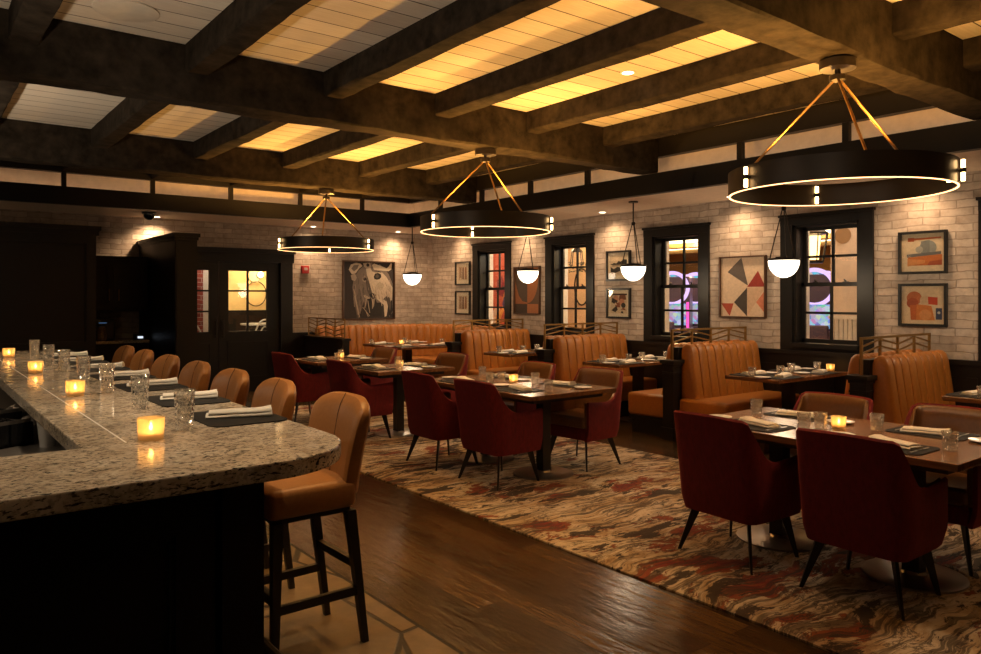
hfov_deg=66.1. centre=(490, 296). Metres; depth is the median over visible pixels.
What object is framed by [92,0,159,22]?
ceiling speaker
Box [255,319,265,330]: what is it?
cafe chair
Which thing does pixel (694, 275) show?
machine
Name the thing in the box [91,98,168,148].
ceiling beam
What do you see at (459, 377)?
napkin
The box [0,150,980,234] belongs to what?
ceiling
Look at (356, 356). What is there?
napkin
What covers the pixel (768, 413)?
placemat
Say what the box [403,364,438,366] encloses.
placemat
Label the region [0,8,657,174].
ceiling beam
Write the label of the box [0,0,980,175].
ceiling
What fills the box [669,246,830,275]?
wall
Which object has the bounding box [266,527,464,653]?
trim
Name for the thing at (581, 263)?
lantern
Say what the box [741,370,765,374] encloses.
napkin
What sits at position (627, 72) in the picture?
recessed light
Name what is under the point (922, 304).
framed collage
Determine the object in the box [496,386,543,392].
placemat
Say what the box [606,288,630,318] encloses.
framed print
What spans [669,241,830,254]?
beam
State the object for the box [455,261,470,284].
framed print
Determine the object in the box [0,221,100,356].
tall cabinet
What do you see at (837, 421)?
votive candle
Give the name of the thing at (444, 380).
placemat
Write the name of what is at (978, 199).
window
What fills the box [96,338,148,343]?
countertop
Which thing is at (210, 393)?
napkin
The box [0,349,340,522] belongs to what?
countertop
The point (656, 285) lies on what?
window
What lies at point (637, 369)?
table
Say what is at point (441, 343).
napkin
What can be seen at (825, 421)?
tumbler
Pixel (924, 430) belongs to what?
napkin
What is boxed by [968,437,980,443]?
bread plate
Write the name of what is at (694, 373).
bench
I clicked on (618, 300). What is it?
artwork
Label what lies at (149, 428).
votive candle
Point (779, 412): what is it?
napkin
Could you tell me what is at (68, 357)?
glass
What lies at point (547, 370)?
dining chair
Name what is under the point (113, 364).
glass
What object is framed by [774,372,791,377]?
napkin
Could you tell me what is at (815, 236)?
hanging lantern
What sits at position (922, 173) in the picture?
ring chandelier
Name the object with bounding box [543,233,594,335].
window
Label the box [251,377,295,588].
bar stool
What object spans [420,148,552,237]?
ring chandelier
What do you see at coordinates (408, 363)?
napkin
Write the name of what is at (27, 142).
ceiling beam
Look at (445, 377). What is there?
bread plate
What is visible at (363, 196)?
ceiling beam
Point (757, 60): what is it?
ceiling beam
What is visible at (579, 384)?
placemat
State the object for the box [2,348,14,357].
votive candle
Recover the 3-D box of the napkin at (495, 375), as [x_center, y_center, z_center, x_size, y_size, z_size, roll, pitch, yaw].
[0.143,0.767,7.422,0.250,0.037,0.122,0,0,38]
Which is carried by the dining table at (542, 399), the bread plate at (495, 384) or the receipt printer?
the bread plate at (495, 384)
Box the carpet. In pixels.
[292,402,980,653]
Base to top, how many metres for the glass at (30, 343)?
0.146 m
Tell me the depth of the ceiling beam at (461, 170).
9.74 m
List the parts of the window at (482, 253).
frame, sash, sash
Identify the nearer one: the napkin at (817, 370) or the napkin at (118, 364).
the napkin at (118, 364)
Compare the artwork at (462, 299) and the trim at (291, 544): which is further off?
the artwork at (462, 299)
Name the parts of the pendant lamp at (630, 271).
stem, globe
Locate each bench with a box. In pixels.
[445,319,530,375]
[535,322,656,415]
[628,326,799,441]
[845,333,955,423]
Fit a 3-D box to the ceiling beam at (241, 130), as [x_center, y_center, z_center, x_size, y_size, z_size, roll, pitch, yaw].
[-2.366,-1.679,7.440,0.182,0.200,3.146,0,0,-38]
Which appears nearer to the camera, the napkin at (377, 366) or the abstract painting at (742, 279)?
the napkin at (377, 366)
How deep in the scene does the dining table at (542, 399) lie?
6.54 m
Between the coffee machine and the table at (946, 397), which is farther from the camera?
the coffee machine
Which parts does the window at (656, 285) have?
sill, frame, sash, sash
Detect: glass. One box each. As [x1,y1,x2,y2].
[29,340,39,358]
[42,344,54,365]
[57,349,70,372]
[76,355,90,381]
[98,363,114,393]
[130,374,149,408]
[173,388,194,430]
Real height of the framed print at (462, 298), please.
0.430 m
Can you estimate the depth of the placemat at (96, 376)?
4.45 m
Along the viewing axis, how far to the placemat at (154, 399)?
3.43 m
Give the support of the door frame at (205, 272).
attached to the pier
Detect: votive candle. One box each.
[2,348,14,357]
[27,361,43,373]
[65,380,84,396]
[137,415,164,440]
[337,352,343,358]
[396,360,403,366]
[509,374,517,382]
[826,364,834,370]
[831,415,846,428]
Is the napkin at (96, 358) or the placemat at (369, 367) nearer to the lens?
the napkin at (96, 358)
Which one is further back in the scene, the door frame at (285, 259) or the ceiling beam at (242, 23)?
the door frame at (285, 259)
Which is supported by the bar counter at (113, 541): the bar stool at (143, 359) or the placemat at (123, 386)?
the placemat at (123, 386)
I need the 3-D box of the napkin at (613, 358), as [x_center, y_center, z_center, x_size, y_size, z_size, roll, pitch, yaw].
[1.452,0.776,9.403,0.250,0.037,0.122,0,0,-26]
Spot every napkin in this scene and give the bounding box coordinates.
[54,351,87,356]
[64,355,103,361]
[81,361,124,368]
[103,369,149,376]
[127,377,177,386]
[160,389,217,400]
[205,405,271,418]
[315,356,326,359]
[347,355,365,357]
[371,364,386,368]
[397,344,411,346]
[405,362,427,365]
[430,342,445,344]
[456,376,473,379]
[494,373,518,377]
[496,349,513,351]
[509,383,531,390]
[512,350,527,352]
[546,381,575,385]
[596,357,617,360]
[619,359,635,362]
[637,355,653,358]
[739,416,780,428]
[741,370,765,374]
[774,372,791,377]
[775,410,818,417]
[782,366,800,370]
[812,369,826,372]
[869,434,922,449]
[900,426,951,435]
[960,389,980,395]
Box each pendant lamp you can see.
[403,227,421,284]
[517,236,538,282]
[620,201,646,280]
[767,183,800,277]
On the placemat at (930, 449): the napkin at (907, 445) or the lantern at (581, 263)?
the napkin at (907, 445)
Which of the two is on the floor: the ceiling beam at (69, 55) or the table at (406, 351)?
the table at (406, 351)
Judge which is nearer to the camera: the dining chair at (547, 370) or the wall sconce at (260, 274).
the dining chair at (547, 370)
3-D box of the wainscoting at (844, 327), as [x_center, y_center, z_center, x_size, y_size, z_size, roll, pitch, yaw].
[4.734,0.840,8.611,0.049,1.220,1.780,0,0,-38]
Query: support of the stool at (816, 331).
on the floor
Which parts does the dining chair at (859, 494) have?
leg, leg, leg, leg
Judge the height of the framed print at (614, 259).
0.430 m
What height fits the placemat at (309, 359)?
0.004 m
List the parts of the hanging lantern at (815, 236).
lamp shade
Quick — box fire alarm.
[301,266,308,273]
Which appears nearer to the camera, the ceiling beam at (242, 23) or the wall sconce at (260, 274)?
the ceiling beam at (242, 23)
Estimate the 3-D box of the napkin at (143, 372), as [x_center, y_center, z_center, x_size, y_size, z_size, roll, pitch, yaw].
[-2.203,0.456,4.558,0.250,0.037,0.122,0,0,-29]
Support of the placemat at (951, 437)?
on the dining table at (914, 576)
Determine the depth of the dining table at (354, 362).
9.47 m
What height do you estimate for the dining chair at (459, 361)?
0.865 m
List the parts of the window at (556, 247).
sill, frame, sash, sash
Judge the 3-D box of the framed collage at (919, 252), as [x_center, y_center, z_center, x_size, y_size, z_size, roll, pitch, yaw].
[4.319,-0.445,7.541,0.039,0.430,0.456,0,0,-38]
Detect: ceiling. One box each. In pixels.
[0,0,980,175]
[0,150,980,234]
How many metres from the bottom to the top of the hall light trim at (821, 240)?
0.070 m
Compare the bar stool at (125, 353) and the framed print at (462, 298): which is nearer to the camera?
the bar stool at (125, 353)
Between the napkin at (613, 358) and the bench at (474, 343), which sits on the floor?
the bench at (474, 343)
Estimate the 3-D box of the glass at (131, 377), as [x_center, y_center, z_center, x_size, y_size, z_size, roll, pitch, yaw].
[-1.505,0.406,3.238,0.075,0.146,0.075,0,0,35]
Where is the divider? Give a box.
[304,317,350,373]
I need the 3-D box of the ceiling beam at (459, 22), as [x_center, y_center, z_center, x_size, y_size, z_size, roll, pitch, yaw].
[-0.287,-1.678,4.769,0.182,0.201,3.136,0,0,-38]
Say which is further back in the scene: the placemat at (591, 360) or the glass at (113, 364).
the placemat at (591, 360)
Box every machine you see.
[96,318,114,340]
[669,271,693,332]
[686,272,697,332]
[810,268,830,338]
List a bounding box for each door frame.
[197,246,295,354]
[203,270,207,331]
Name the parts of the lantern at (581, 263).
frame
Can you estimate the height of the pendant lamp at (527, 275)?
0.999 m
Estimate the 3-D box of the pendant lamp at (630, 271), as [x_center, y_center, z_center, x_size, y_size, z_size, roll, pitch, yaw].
[1.791,-0.700,9.457,0.326,0.999,0.326,0,0,-38]
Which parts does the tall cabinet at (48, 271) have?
crown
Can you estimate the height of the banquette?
1.055 m
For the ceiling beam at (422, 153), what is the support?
attached to the ceiling at (320, 35)
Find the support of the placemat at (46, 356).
on the bar counter at (113, 541)
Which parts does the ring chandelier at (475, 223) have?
rod, ceiling plate, rod, rod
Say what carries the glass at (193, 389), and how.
on the bar counter at (113, 541)
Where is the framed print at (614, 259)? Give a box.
[606,250,630,280]
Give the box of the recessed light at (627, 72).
[620,70,635,74]
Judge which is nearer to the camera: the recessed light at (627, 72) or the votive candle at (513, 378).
the recessed light at (627, 72)
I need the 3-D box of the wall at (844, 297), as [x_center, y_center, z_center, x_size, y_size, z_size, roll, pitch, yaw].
[4.814,0.050,8.673,0.150,3.000,1.780,0,0,-38]
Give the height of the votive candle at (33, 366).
0.074 m
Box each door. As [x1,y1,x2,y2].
[197,261,218,389]
[219,261,278,390]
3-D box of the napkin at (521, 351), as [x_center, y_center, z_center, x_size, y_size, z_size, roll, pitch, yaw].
[0.415,0.776,10.737,0.122,0.037,0.250,0,0,38]
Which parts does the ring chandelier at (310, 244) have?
rod, rod, ceiling plate, rod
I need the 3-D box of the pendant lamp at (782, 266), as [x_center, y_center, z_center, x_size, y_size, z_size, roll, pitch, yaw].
[3.049,-0.700,7.839,0.326,0.999,0.326,0,0,-38]
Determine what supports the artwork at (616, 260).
attached to the framed print at (614, 259)
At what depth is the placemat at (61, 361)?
5.47 m
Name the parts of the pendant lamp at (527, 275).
globe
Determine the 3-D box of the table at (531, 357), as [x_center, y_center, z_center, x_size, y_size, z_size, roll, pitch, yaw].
[0.621,1.175,11.107,1.360,0.750,0.610,0,0,-38]
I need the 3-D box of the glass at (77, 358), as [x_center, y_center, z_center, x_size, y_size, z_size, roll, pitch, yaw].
[-2.297,0.406,4.256,0.075,0.146,0.075,0,0,1]
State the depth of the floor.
3.88 m
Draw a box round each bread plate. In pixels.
[442,376,456,378]
[494,383,509,386]
[518,378,530,380]
[574,386,591,388]
[710,414,731,417]
[754,376,770,378]
[827,419,854,423]
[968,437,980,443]
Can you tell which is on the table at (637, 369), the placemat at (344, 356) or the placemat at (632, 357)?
the placemat at (632, 357)
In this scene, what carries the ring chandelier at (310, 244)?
hanging from the ceiling beam at (27, 142)
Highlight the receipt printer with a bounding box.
[133,334,144,339]
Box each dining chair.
[271,352,330,421]
[326,359,392,437]
[357,346,397,412]
[401,370,477,470]
[408,352,468,426]
[454,378,542,490]
[503,361,555,454]
[551,367,622,471]
[674,410,800,574]
[758,391,872,459]
[796,427,947,620]
[904,403,980,576]
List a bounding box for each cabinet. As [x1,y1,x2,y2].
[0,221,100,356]
[96,255,147,310]
[96,338,148,362]
[137,232,200,379]
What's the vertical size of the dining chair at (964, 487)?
0.865 m
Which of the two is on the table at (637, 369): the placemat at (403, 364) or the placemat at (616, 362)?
the placemat at (616, 362)
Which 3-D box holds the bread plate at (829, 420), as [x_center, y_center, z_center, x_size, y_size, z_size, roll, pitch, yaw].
[2.193,0.783,4.721,0.162,0.014,0.162,0,0,-38]
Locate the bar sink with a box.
[0,388,65,456]
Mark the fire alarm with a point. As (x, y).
(304, 269)
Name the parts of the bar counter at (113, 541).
panel, foot rail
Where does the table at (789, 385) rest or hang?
on the floor
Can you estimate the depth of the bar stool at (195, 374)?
5.21 m
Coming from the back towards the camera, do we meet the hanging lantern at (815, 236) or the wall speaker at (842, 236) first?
the hanging lantern at (815, 236)
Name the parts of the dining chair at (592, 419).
leg, seat, seat, leg, leg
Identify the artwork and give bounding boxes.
[459,266,466,280]
[459,296,466,309]
[611,255,626,275]
[611,293,626,313]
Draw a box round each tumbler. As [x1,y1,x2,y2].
[544,379,552,391]
[750,399,762,413]
[797,412,810,428]
[813,411,827,428]
[869,413,884,430]
[941,430,958,450]
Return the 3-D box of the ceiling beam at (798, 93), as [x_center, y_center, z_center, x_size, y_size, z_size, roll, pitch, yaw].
[2.206,-1.679,6.708,0.181,0.201,3.136,0,0,-38]
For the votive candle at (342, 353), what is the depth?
9.66 m
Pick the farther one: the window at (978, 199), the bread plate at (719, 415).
the window at (978, 199)
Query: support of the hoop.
attached to the wall at (237, 279)
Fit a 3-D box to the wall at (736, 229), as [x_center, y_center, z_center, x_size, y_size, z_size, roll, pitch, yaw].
[3.656,-0.150,8.672,0.300,3.400,15.200,0,0,-38]
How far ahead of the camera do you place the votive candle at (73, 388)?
3.62 m
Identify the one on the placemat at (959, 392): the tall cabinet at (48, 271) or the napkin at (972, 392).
the napkin at (972, 392)
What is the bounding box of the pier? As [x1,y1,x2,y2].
[197,270,202,331]
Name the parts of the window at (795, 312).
sill, frame, sash, sash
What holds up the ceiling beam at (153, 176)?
attached to the ceiling at (320, 35)
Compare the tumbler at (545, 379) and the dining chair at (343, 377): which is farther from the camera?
the dining chair at (343, 377)
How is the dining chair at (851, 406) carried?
on the carpet
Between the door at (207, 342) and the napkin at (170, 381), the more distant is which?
the door at (207, 342)
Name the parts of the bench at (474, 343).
post, core panel, backrest, lattice rail, seat, backrest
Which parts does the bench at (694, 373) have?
seat, post, core panel, backrest, lattice rail, backrest, seat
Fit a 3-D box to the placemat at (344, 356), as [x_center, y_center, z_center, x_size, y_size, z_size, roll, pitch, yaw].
[-1.718,0.788,9.863,0.300,0.004,0.420,0,0,-38]
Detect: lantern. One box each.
[568,248,585,272]
[810,230,828,263]
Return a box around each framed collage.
[898,229,947,274]
[898,283,947,326]
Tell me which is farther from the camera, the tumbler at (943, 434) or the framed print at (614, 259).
the framed print at (614, 259)
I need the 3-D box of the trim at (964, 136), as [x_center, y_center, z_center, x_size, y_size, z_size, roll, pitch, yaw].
[-1.327,-1.474,3.953,10.760,0.609,13.870,0,0,-38]
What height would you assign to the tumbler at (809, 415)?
0.096 m
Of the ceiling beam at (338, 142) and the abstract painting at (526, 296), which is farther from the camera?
the abstract painting at (526, 296)
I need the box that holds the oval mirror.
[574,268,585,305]
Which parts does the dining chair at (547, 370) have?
seat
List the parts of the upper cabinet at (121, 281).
door, door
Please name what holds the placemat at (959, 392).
on the table at (946, 397)
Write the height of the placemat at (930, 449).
0.004 m
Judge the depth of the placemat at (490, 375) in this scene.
7.36 m
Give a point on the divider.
(315, 345)
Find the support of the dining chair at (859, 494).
on the carpet
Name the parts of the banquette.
seat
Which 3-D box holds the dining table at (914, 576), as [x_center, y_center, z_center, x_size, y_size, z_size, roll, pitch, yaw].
[2.093,1.165,4.492,0.980,0.750,1.620,0,0,-38]
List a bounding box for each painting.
[342,260,394,319]
[513,266,540,313]
[719,255,766,317]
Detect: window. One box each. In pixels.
[471,241,511,328]
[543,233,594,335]
[642,222,710,342]
[778,207,875,353]
[976,197,980,360]
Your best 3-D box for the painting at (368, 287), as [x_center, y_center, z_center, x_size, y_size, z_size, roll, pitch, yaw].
[-2.203,-0.122,13.711,1.060,1.060,0.049,0,0,-38]
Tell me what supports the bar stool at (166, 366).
on the floor
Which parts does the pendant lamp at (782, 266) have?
globe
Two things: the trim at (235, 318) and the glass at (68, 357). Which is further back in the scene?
the trim at (235, 318)
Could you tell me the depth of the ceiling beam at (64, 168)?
9.37 m
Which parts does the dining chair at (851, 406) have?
seat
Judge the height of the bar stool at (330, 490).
1.096 m
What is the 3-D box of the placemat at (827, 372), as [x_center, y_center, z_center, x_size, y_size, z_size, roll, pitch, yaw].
[3.466,0.797,7.954,0.420,0.004,0.300,0,0,-38]
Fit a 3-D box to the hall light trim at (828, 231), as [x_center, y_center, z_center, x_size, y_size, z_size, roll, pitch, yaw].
[6.240,-1.305,15.560,0.039,0.070,22.700,0,0,-38]
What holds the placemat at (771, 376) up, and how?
on the table at (789, 385)
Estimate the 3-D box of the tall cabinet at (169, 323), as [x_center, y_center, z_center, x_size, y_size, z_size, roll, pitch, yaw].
[-4.576,0.355,10.654,0.340,2.390,1.958,0,0,-38]
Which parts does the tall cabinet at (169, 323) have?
crown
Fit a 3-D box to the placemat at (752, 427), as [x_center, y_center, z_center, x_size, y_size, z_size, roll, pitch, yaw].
[1.619,0.788,4.629,0.300,0.004,0.420,0,0,-38]
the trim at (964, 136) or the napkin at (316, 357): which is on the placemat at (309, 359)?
the napkin at (316, 357)
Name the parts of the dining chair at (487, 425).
leg, leg, leg, leg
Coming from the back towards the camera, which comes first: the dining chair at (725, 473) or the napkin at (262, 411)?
the dining chair at (725, 473)
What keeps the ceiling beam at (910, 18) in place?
attached to the ceiling at (320, 35)
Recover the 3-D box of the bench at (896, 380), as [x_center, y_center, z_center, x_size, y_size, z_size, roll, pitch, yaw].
[3.764,0.951,6.982,1.545,1.198,1.340,0,0,-38]
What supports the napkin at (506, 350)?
on the placemat
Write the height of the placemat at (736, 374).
0.004 m
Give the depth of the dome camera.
10.62 m
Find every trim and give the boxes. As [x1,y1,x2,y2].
[0,90,980,227]
[229,312,265,330]
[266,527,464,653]
[293,332,314,368]
[530,334,980,407]
[669,230,830,243]
[670,240,830,249]
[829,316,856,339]
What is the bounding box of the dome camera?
[142,212,155,219]
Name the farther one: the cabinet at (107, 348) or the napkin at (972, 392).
the cabinet at (107, 348)
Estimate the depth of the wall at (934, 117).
9.53 m
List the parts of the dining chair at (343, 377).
leg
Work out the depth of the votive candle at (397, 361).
8.50 m
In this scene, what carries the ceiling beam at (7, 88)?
attached to the ceiling at (320, 35)
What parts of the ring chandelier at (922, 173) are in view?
bulb, rod, ceiling plate, rod, rod, bulb, bulb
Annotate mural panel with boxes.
[493,253,503,323]
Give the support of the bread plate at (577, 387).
on the dining table at (542, 399)
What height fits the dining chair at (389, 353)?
0.865 m
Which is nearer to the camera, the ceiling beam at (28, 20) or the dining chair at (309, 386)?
the ceiling beam at (28, 20)
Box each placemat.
[44,355,91,358]
[56,360,108,364]
[71,366,129,371]
[90,374,155,380]
[114,383,188,391]
[143,395,230,406]
[183,407,286,427]
[302,358,333,360]
[344,356,375,358]
[356,366,394,370]
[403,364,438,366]
[438,379,484,382]
[487,375,531,379]
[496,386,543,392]
[507,352,532,353]
[539,382,590,387]
[588,360,619,362]
[614,362,644,364]
[627,357,657,359]
[729,373,774,376]
[735,419,795,432]
[764,411,830,421]
[768,375,803,379]
[769,368,810,371]
[804,371,840,374]
[885,426,978,440]
[902,445,939,454]
[946,391,980,397]
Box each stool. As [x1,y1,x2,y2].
[112,345,134,367]
[129,349,153,371]
[150,354,179,378]
[178,361,210,390]
[210,368,249,405]
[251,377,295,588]
[264,391,370,649]
[669,322,673,331]
[810,325,828,338]
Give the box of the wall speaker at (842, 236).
[835,228,850,243]
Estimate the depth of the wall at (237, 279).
15.77 m
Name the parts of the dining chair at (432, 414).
leg, leg, leg, leg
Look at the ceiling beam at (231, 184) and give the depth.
10.67 m
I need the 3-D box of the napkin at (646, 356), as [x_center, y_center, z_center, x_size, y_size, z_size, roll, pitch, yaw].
[2.021,0.776,9.845,0.250,0.037,0.122,0,0,-44]
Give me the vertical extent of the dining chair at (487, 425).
0.865 m
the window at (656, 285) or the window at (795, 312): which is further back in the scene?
the window at (656, 285)
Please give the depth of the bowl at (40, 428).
3.52 m
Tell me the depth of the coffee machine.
10.62 m
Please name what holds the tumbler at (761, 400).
on the dining table at (914, 576)
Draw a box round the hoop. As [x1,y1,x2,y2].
[245,281,265,305]
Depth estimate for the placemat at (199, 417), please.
2.90 m
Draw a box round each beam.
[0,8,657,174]
[0,80,18,117]
[0,118,476,203]
[8,0,62,45]
[62,166,80,171]
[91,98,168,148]
[151,174,170,179]
[185,0,310,75]
[194,116,287,159]
[230,182,247,186]
[282,130,391,168]
[299,188,317,192]
[324,0,560,98]
[359,142,472,177]
[362,194,378,198]
[426,154,547,184]
[435,7,721,117]
[526,42,814,133]
[603,74,888,146]
[641,0,980,119]
[669,233,830,249]
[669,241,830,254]
[892,0,980,39]
[963,35,980,71]
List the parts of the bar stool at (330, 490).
leg, seat frame, seat, leg, backrest, leg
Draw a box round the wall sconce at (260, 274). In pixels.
[249,271,262,282]
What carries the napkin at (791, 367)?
on the placemat at (779, 370)
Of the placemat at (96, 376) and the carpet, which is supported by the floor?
the carpet
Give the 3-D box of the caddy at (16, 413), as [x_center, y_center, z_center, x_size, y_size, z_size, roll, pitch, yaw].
[-2.441,0.607,3.675,0.160,0.115,0.220,0,0,29]
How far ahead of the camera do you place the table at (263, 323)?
14.79 m
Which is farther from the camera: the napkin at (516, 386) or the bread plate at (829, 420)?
the napkin at (516, 386)
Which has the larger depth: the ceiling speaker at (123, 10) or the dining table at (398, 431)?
the dining table at (398, 431)
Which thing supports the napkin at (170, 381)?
on the placemat at (123, 386)
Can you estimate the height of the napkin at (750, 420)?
0.037 m
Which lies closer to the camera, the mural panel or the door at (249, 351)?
the door at (249, 351)
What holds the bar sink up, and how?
on the floor
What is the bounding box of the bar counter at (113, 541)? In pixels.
[0,349,340,653]
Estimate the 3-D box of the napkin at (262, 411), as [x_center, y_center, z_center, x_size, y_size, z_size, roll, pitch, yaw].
[-1.005,0.456,3.019,0.250,0.037,0.122,0,0,-18]
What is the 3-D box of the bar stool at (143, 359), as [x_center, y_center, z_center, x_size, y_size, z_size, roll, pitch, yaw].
[-3.120,0.997,6.339,0.519,1.096,0.470,0,0,-37]
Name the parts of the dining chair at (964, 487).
seat, seat, leg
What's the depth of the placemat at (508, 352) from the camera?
10.61 m
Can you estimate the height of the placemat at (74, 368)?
0.004 m
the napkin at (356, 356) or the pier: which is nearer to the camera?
the napkin at (356, 356)
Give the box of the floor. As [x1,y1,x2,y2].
[246,391,833,653]
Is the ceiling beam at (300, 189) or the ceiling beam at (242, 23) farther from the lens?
the ceiling beam at (300, 189)
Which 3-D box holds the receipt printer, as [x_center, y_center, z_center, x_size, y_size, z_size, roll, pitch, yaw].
[-5.030,0.569,10.799,0.140,0.080,0.136,0,0,-38]
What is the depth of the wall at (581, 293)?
15.04 m
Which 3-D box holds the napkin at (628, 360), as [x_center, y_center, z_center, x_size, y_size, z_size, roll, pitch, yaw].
[1.655,0.776,9.143,0.122,0.037,0.250,0,0,38]
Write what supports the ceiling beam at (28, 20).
attached to the ceiling at (320, 35)
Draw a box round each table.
[240,322,265,329]
[294,356,388,367]
[352,362,454,437]
[363,342,446,362]
[434,373,615,480]
[484,350,536,360]
[583,358,661,422]
[722,407,980,593]
[725,369,847,409]
[942,389,980,403]
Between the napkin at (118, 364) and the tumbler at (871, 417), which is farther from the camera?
the napkin at (118, 364)
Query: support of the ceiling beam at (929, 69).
attached to the ceiling at (320, 35)
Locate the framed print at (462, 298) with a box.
[455,291,470,314]
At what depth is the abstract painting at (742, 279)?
9.16 m
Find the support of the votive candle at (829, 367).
on the table at (789, 385)
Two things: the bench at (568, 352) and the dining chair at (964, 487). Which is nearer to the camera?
the dining chair at (964, 487)
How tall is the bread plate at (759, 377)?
0.014 m
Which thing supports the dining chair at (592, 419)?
on the carpet
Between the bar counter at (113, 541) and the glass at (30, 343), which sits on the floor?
the bar counter at (113, 541)
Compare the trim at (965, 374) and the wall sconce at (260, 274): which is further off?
the wall sconce at (260, 274)
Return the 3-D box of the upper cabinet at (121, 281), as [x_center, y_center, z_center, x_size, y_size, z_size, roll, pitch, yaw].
[-5.460,-0.188,10.803,0.903,0.775,0.636,0,0,-38]
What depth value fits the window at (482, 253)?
13.38 m
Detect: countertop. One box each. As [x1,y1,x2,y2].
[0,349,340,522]
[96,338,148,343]
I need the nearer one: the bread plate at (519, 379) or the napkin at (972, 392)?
the napkin at (972, 392)
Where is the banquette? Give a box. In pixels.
[315,323,495,363]
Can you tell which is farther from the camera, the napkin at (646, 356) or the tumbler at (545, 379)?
the napkin at (646, 356)
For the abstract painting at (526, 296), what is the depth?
12.35 m
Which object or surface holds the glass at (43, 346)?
on the bar counter at (113, 541)
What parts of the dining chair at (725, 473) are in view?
leg, leg, leg, leg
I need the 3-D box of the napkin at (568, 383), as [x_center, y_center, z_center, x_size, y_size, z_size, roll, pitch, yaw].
[0.634,0.767,6.790,0.250,0.037,0.122,0,0,38]
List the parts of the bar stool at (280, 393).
leg, backrest, leg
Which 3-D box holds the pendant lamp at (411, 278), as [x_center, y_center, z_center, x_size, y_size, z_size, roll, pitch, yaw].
[-1.325,-0.700,12.779,0.326,0.999,0.326,0,0,-38]
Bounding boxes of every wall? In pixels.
[0,108,979,213]
[0,209,431,337]
[229,271,265,309]
[432,170,980,360]
[568,247,585,327]
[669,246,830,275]
[831,228,856,315]
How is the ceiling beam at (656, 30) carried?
attached to the ceiling at (320, 35)
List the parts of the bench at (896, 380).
post, core panel, backrest, lattice rail, backrest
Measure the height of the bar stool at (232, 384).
1.096 m
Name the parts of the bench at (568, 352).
post, core panel, backrest, lattice rail, backrest, seat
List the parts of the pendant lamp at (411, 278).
globe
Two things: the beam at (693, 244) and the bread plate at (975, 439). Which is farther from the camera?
the beam at (693, 244)
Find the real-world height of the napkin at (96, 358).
0.037 m
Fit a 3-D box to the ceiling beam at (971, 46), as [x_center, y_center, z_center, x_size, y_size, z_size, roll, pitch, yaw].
[4.297,-1.679,4.021,0.180,0.200,3.146,0,0,-38]
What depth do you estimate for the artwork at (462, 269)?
13.75 m
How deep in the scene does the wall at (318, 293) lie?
12.95 m
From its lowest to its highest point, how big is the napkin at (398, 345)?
0.037 m
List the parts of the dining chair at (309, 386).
leg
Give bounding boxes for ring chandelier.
[277,189,373,252]
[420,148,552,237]
[728,55,965,205]
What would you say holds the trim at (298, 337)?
attached to the wall at (318, 293)

